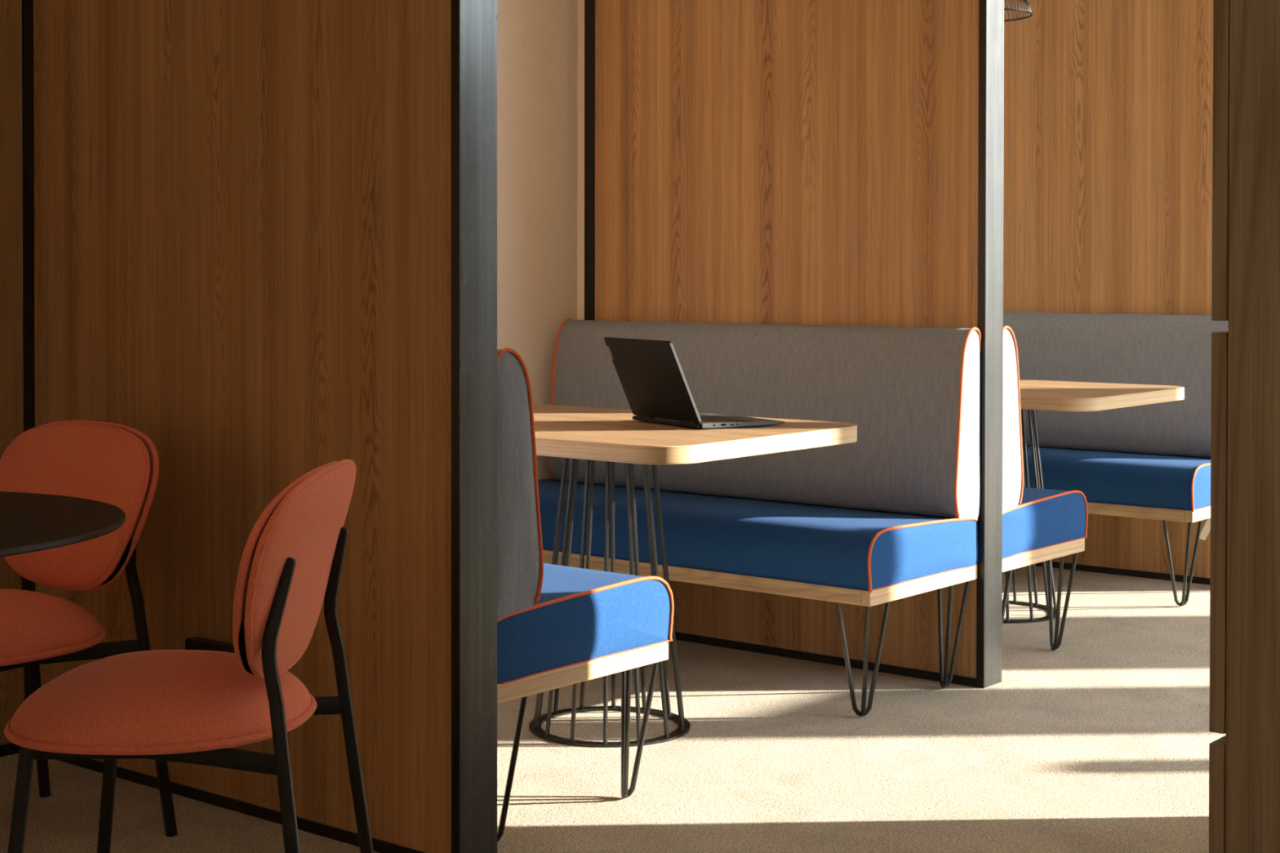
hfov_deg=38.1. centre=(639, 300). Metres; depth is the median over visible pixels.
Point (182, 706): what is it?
lounge chair
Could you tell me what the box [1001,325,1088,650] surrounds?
bench
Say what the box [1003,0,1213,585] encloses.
wall
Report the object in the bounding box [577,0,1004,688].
wall
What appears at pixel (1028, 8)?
pendant lamp
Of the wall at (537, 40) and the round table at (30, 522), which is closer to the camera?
the round table at (30, 522)
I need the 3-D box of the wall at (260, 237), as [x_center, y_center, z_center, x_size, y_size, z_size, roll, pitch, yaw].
[-0.887,-0.174,3.885,1.490,2.450,0.131,1,1,39]
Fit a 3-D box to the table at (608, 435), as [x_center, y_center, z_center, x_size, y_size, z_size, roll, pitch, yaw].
[-0.252,0.670,4.697,1.464,0.740,0.806,1,1,39]
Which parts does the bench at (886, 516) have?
rail, backrest, hairpin leg, rail, hairpin leg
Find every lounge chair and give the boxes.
[0,420,177,837]
[4,459,373,852]
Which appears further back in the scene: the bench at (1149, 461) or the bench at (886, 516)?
the bench at (1149, 461)
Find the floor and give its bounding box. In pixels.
[0,565,1226,852]
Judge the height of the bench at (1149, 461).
0.968 m
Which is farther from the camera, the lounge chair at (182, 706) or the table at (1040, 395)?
the table at (1040, 395)
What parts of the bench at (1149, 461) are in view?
backrest, rail, hairpin leg, rail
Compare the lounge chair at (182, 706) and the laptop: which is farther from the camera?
the laptop
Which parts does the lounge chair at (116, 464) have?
leg, seat, seat frame, backrest, leg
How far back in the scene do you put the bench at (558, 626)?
3.59 m
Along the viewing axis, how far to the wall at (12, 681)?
4.25 m
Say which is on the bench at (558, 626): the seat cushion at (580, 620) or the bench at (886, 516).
the seat cushion at (580, 620)
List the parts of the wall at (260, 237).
wall trim, rail, post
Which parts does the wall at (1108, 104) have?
rail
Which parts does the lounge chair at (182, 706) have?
leg, leg, seat, seat frame, backrest, leg, leg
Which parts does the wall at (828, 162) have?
wall trim, rail, post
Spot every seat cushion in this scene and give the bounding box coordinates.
[497,563,670,684]
[537,480,978,591]
[1002,487,1085,558]
[1022,445,1210,511]
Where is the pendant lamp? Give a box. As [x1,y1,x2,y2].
[1004,0,1032,22]
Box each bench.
[497,347,673,842]
[537,318,981,716]
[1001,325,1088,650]
[1003,311,1228,606]
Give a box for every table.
[0,491,125,557]
[528,403,857,747]
[1001,379,1184,623]
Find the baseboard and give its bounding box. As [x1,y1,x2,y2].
[0,742,19,757]
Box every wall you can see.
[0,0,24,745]
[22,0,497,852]
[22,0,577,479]
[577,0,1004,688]
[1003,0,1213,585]
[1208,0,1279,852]
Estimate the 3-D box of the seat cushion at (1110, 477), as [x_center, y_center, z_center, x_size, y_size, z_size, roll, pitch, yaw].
[1.418,0.611,6.749,1.480,0.146,0.558,1,1,39]
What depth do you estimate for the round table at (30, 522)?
2.75 m
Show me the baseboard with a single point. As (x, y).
(10, 748)
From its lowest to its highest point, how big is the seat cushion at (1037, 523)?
0.146 m
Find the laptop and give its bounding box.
[604,337,785,428]
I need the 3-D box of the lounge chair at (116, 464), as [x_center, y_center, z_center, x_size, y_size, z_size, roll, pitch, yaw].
[-1.253,0.652,3.581,0.519,0.810,0.534,1,1,39]
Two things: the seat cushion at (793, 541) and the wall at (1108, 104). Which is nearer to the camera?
the seat cushion at (793, 541)
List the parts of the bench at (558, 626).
hairpin leg, backrest, rail, hairpin leg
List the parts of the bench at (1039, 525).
hairpin leg, backrest, rail, hairpin leg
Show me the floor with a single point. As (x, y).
(1098, 742)

